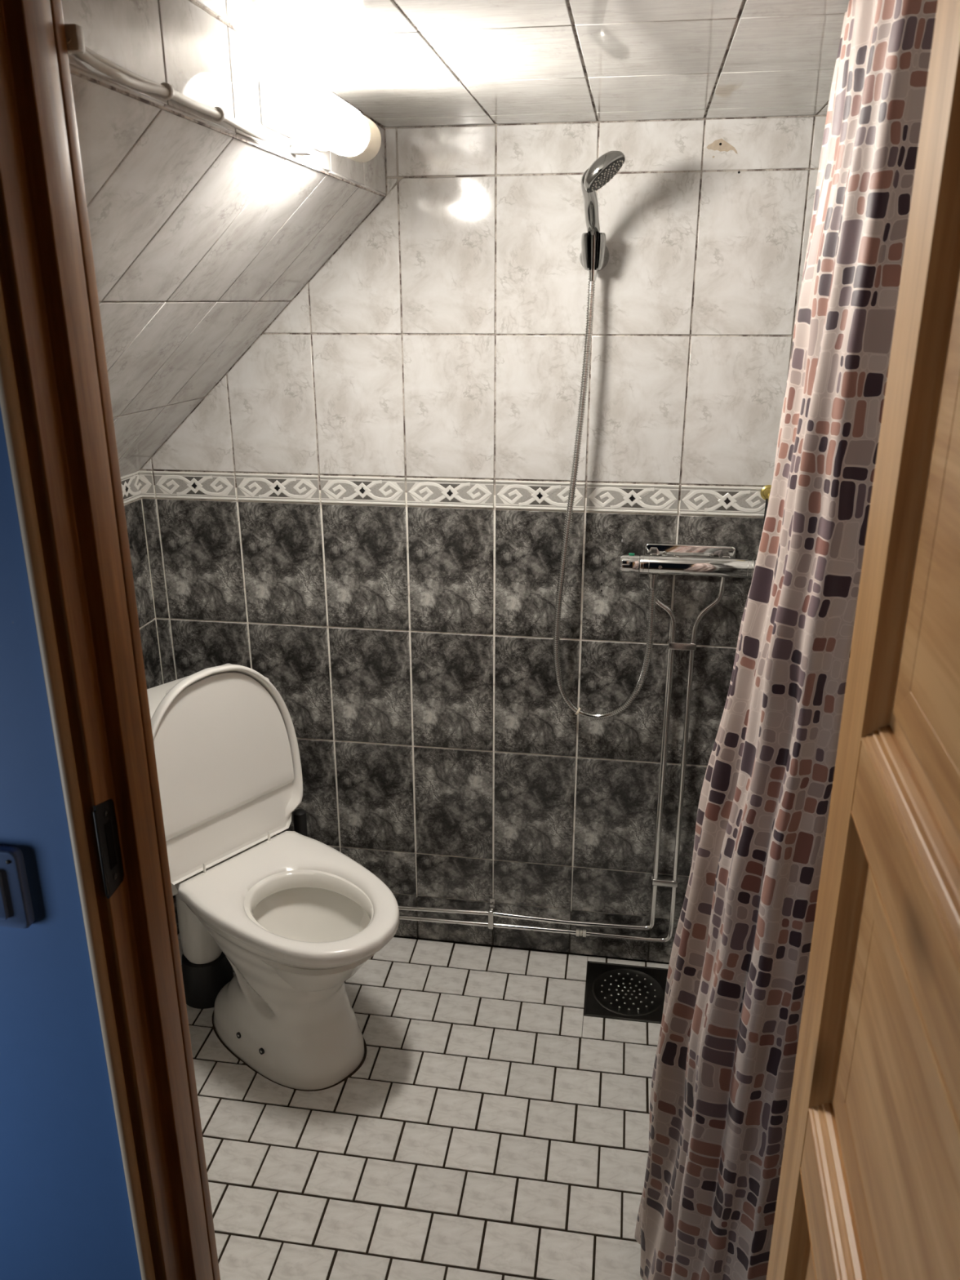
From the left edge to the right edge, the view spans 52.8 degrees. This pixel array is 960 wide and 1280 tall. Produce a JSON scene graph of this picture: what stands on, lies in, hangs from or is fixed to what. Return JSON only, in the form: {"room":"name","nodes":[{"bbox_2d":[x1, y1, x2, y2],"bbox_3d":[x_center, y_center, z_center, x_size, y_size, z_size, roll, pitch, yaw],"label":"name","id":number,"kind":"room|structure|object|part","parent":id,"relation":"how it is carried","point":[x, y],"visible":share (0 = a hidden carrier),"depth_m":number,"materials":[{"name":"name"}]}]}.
{"room":"bathroom","nodes":[
{"label":"bathroom","id":0,"kind":"room"},
{"bbox_2d":[0,404,142,1279],"bbox_3d":[-1.383,0.048,1.187,1.930,2.350,0.100,3,20,8],"label":"wall","id":1,"kind":"structure","parent":0,"point":[65,1214],"depth_m":1.13,"materials":[{"name":"blue paint"}]},
{"bbox_2d":[0,844,34,928],"bbox_3d":[-0.540,0.271,1.062,0.088,0.100,0.016,3,20,8],"label":"light switch","id":2,"kind":"object","parent":1,"relation":"attached to","point":[16,911],"visible":1,"depth_m":1.05,"materials":[{"name":"plastic"}]},
{"bbox_2d":[120,471,178,933],"bbox_3d":[-0.924,0.366,1.919,0.063,1.262,1.300,3,20,8],"label":"wall","id":3,"kind":"structure","parent":0,"point":[131,485],"depth_m":2.32,"materials":[{"name":"tile"}]},
{"bbox_2d":[61,0,386,197],"bbox_3d":[-0.316,-0.799,1.407,0.060,0.178,1.300,3,20,8],"label":"wall","id":4,"kind":"structure","parent":0,"point":[184,45],"depth_m":1.13,"materials":[{"name":"tile"}]},
{"bbox_2d":[64,23,297,145],"bbox_3d":[-0.321,-0.635,1.149,0.020,0.030,0.611,3,20,8],"label":"cable","id":5,"kind":"object","parent":4,"relation":"attached to","point":[73,32],"visible":1,"depth_m":1.00,"materials":[{"name":"white plastic"}]},
{"bbox_2d":[259,69,381,162],"bbox_3d":[-0.235,-0.766,1.438,0.092,0.079,0.387,3,20,8],"label":"wall lamp","id":6,"kind":"object","parent":4,"relation":"attached to","point":[294,105],"visible":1,"depth_m":1.33,"materials":[{"name":"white glass"}]},
{"bbox_2d":[69,64,386,476],"bbox_3d":[-0.619,-0.475,1.572,0.674,0.640,1.300,3,20,8],"label":"wall","id":7,"kind":"structure","parent":0,"point":[201,236],"depth_m":1.51,"materials":[{"name":"tile"}]},
{"bbox_2d":[177,932,669,1279],"bbox_3d":[-0.084,1.046,1.991,1.753,0.096,1.358,3,20,8],"label":"floor","id":8,"kind":"structure","parent":0,"point":[488,1126],"depth_m":1.98,"materials":[{"name":"tile"}]},
{"bbox_2d":[146,663,399,1092],"bbox_3d":[-0.460,0.505,2.113,0.687,0.868,0.406,16,25,39],"label":"toilet","id":9,"kind":"object","parent":8,"relation":"on","point":[294,917],"visible":0.95,"depth_m":2.12,"materials":[{"name":"white ceramic"}]},
{"bbox_2d":[175,893,233,1009],"bbox_3d":[-0.668,0.709,2.328,0.124,0.340,0.124,3,20,8],"label":"outlet","id":10,"kind":"object","parent":9,"relation":"attached to","point":[206,971],"depth_m":2.30,"materials":[{"name":"white ceramic"}]},
{"bbox_3d":[-0.656,0.129,2.161,0.162,0.036,0.350,16,25,38],"label":"cistern lid","id":11,"kind":"part","parent":9,"relation":"part of","materials":[{"name":"white ceramic"}]},
{"bbox_3d":[-0.571,0.236,2.122,0.022,0.329,0.376,16,25,38],"label":"lid panel","id":12,"kind":"part","parent":9,"relation":"part of","materials":[{"name":"white plastic"}]},
{"bbox_3d":[-0.571,0.275,2.136,0.061,0.449,0.406,16,25,38],"label":"lid","id":13,"kind":"part","parent":9,"relation":"part of","materials":[{"name":"white plastic"}]},
{"bbox_3d":[-0.439,0.729,2.176,0.611,0.402,0.328,16,25,37],"label":"bowl","id":14,"kind":"part","parent":9,"relation":"part of","materials":[{"name":"white ceramic"}]},
{"bbox_3d":[-0.378,0.552,2.058,0.475,0.029,0.338,16,25,38],"label":"seat","id":15,"kind":"part","parent":9,"relation":"part of","materials":[{"name":"white ceramic"}]},
{"bbox_2d":[293,808,307,836],"bbox_3d":[-0.449,0.619,2.474,0.096,0.413,0.096,3,20,8],"label":"toilet brush","id":16,"kind":"object","parent":8,"relation":"on","point":[300,819],"visible":0.18,"depth_m":2.40,"materials":[{"name":"black plastic"}]},
{"bbox_2d":[583,960,668,1023],"bbox_3d":[0.367,0.870,2.391,0.210,0.011,0.206,3,20,8],"label":"floor drain","id":17,"kind":"object","parent":8,"relation":"on","point":[631,993],"visible":0.96,"depth_m":2.38,"materials":[{"name":"black metal"}]},
{"bbox_2d":[138,114,826,962],"bbox_3d":[0.015,-0.140,2.259,1.746,1.989,0.063,3,20,8],"label":"wall","id":18,"kind":"structure","parent":0,"point":[364,515],"depth_m":2.18,"materials":[{"name":"tile"}]},
{"bbox_2d":[488,897,494,928],"bbox_3d":[0.030,0.708,2.506,0.014,0.075,0.032,3,20,8],"label":"clamp","id":19,"kind":"object","parent":18,"relation":"attached to","point":[491,917],"visible":0.99,"depth_m":2.50,"materials":[{"name":"silver metal"}]},
{"bbox_2d":[579,232,608,271],"bbox_3d":[0.226,-0.771,1.927,0.060,0.070,0.078,3,20,8],"label":"holder","id":20,"kind":"object","parent":18,"relation":"attached to","point":[602,254],"visible":0.81,"depth_m":1.91,"materials":[{"name":"silver metal"}]},
{"bbox_2d":[581,150,625,268],"bbox_3d":[0.231,-0.809,1.829,0.079,0.197,0.164,3,20,8],"label":"shower","id":21,"kind":"object","parent":20,"relation":"attached to","point":[604,168],"visible":1,"depth_m":1.79,"materials":[{"name":"silver metal"}]},
{"bbox_3d":[0.215,-0.807,1.849,0.043,0.180,0.133,3,20,8],"label":"handle","id":22,"kind":"part","parent":21,"relation":"part of","materials":[{"name":"silver metal"}]},
{"bbox_2d":[552,268,657,719],"bbox_3d":[0.276,-0.276,2.074,0.225,0.981,0.038,5,20,14],"label":"shower hose","id":23,"kind":"object","parent":20,"relation":"hanging from","point":[652,584],"visible":1,"depth_m":2.10,"materials":[{"name":"silver metal"}]},
{"bbox_2d":[651,871,677,887],"bbox_3d":[0.456,0.593,2.394,0.064,0.021,0.032,3,20,8],"label":"clamp","id":24,"kind":"object","parent":18,"relation":"attached to","point":[663,880],"visible":0.92,"depth_m":2.38,"materials":[{"name":"silver metal"}]},
{"bbox_2d":[666,636,696,650],"bbox_3d":[0.456,0.008,2.188,0.064,0.021,0.032,3,20,8],"label":"clamp","id":25,"kind":"object","parent":18,"relation":"attached to","point":[685,645],"visible":0.98,"depth_m":2.17,"materials":[{"name":"silver metal"}]},
{"bbox_2d":[398,595,675,930],"bbox_3d":[-0.072,0.262,2.347,1.037,0.977,0.033,3,20,8],"label":"pipe","id":26,"kind":"object","parent":25,"relation":"attached to","point":[673,631],"visible":0.84,"depth_m":2.38,"materials":[{"name":"silver metal"}]},
{"bbox_2d":[399,577,725,942],"bbox_3d":[-0.025,0.277,2.344,1.134,1.005,0.033,3,20,8],"label":"pipe","id":27,"kind":"object","parent":25,"relation":"attached to","point":[722,580],"visible":0.88,"depth_m":2.37,"materials":[{"name":"silver metal"}]},
{"bbox_2d":[575,928,586,937],"bbox_3d":[0.259,0.748,2.474,0.026,0.017,0.020,3,20,8],"label":"joint","id":28,"kind":"object","parent":27,"relation":"attached to","point":[577,934],"visible":1,"depth_m":2.47,"materials":[{"name":"silver metal"}]},
{"bbox_2d":[619,542,756,579],"bbox_3d":[0.467,-0.162,2.090,0.326,0.070,0.098,3,20,8],"label":"shower mixer","id":29,"kind":"object","parent":18,"relation":"attached to","point":[657,559],"visible":0.78,"depth_m":2.06,"materials":[{"name":"silver metal"}]},
{"bbox_3d":[0.322,-0.164,2.084,0.042,0.040,0.040,3,20,8],"label":"flow knob","id":30,"kind":"part","parent":29,"relation":"part of","materials":[{"name":"silver metal"}]},
{"bbox_3d":[0.461,-0.176,2.133,0.197,0.070,0.012,3,20,8],"label":"wall plate","id":31,"kind":"part","parent":29,"relation":"part of","materials":[{"name":"silver metal"}]},
{"bbox_2d":[760,484,771,500],"bbox_3d":[0.613,-0.308,2.049,0.033,0.036,0.034,3,20,8],"label":"wall hook","id":32,"kind":"object","parent":18,"relation":"attached to","point":[766,490],"visible":0.46,"depth_m":2.06,"materials":[{"name":"gold metal"}]},
{"bbox_2d":[763,498,768,524],"bbox_3d":[0.617,-0.274,2.070,0.018,0.057,0.002,3,20,8],"label":"strap","id":33,"kind":"object","parent":32,"relation":"hanging from","point":[766,500],"visible":0.36,"depth_m":2.07,"materials":[{"name":"black rubber"}]},
{"bbox_3d":[0.533,-0.777,1.270,0.132,0.017,1.197,3,20,8],"label":"curtain rod","id":34,"kind":"object","parent":18,"relation":"attached to","visible":0},
{"bbox_2d":[634,0,937,1279],"bbox_3d":[0.413,0.201,1.325,0.297,1.865,0.498,0,19,0],"label":"shower curtain","id":35,"kind":"object","parent":34,"relation":"hanging from","point":[722,1076],"visible":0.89,"depth_m":1.21,"materials":[{"name":"fabric"}]},
{"bbox_2d":[194,0,849,127],"bbox_3d":[0.221,-0.837,1.304,1.127,0.060,1.300,3,20,8],"label":"ceiling","id":36,"kind":"structure","parent":0,"point":[399,63],"depth_m":1.36,"materials":[{"name":"tile"}]},
{"bbox_3d":[0.914,0.166,0.843,1.020,2.350,0.100,3,20,8],"label":"wall","id":37,"kind":"structure","parent":0,"visible":0},
{"bbox_2d":[0,0,220,1279],"bbox_3d":[-0.009,0.271,1.029,0.852,2.030,0.110,3,20,8],"label":"door frame","id":38,"kind":"structure","parent":37,"relation":"attached to","point":[55,403],"depth_m":0.98,"materials":[{"name":"brown wood"}]},
{"bbox_3d":[-0.426,0.266,1.044,0.017,2.030,0.012,3,20,8],"label":"trim","id":39,"kind":"part","parent":38,"relation":"part of","materials":[{"name":"brown wood"}]},
{"bbox_3d":[-0.400,0.221,1.046,0.003,0.113,0.034,3,20,8],"label":"strike plate","id":40,"kind":"part","parent":38,"relation":"part of","materials":[{"name":"black metal"}]},
{"bbox_2d":[766,0,959,1279],"bbox_3d":[0.270,0.437,0.606,0.040,1.973,0.700,4,20,10],"label":"door","id":41,"kind":"structure","parent":37,"relation":"in","point":[868,1188],"depth_m":0.68,"materials":[{"name":"brown wood"}]},
{"bbox_3d":[0.315,0.800,1.009,0.030,0.645,0.005,4,20,10],"label":"moulding","id":42,"kind":"part","parent":41,"relation":"part of","materials":[{"name":"brown wood"}]},
{"bbox_3d":[0.265,0.589,0.660,0.030,0.015,0.532,4,20,10],"label":"moulding","id":43,"kind":"part","parent":41,"relation":"part of","materials":[{"name":"brown wood"}]},
{"bbox_3d":[0.270,0.886,0.764,0.013,0.619,0.523,4,20,10],"label":"panel","id":44,"kind":"part","parent":41,"relation":"part of","materials":[{"name":"brown wood"}]},
{"bbox_3d":[0.270,0.549,0.645,0.040,0.070,0.531,4,20,10],"label":"rail","id":45,"kind":"part","parent":41,"relation":"part of","materials":[{"name":"brown wood"}]},
{"bbox_3d":[0.265,0.509,0.632,0.030,0.015,0.532,4,20,10],"label":"moulding","id":46,"kind":"part","parent":41,"relation":"part of","materials":[{"name":"brown wood"}]},
{"bbox_3d":[0.314,0.285,0.828,0.030,0.307,0.005,4,20,10],"label":"moulding","id":47,"kind":"part","parent":41,"relation":"part of","materials":[{"name":"brown wood"}]},
{"bbox_3d":[0.269,0.371,0.583,0.013,0.281,0.523,4,20,10],"label":"panel","id":48,"kind":"part","parent":41,"relation":"part of","materials":[{"name":"brown wood"}]},
{"bbox_3d":[0.264,0.233,0.535,0.030,0.015,0.532,4,20,10],"label":"moulding","id":49,"kind":"part","parent":41,"relation":"part of","materials":[{"name":"brown wood"}]},
{"bbox_3d":[0.270,0.196,0.521,0.040,0.064,0.531,4,20,10],"label":"rail","id":50,"kind":"part","parent":41,"relation":"part of","materials":[{"name":"brown wood"}]},
{"bbox_3d":[0.264,0.158,0.509,0.030,0.015,0.532,4,20,10],"label":"moulding","id":51,"kind":"part","parent":41,"relation":"part of","materials":[{"name":"brown wood"}]},
{"bbox_3d":[0.313,-0.201,0.657,0.030,0.593,0.005,4,20,10],"label":"moulding","id":52,"kind":"part","parent":41,"relation":"part of","materials":[{"name":"brown wood"}]},
{"bbox_3d":[0.269,-0.114,0.412,0.013,0.567,0.523,4,20,10],"label":"panel","id":53,"kind":"part","parent":41,"relation":"part of","materials":[{"name":"brown wood"}]}
]}

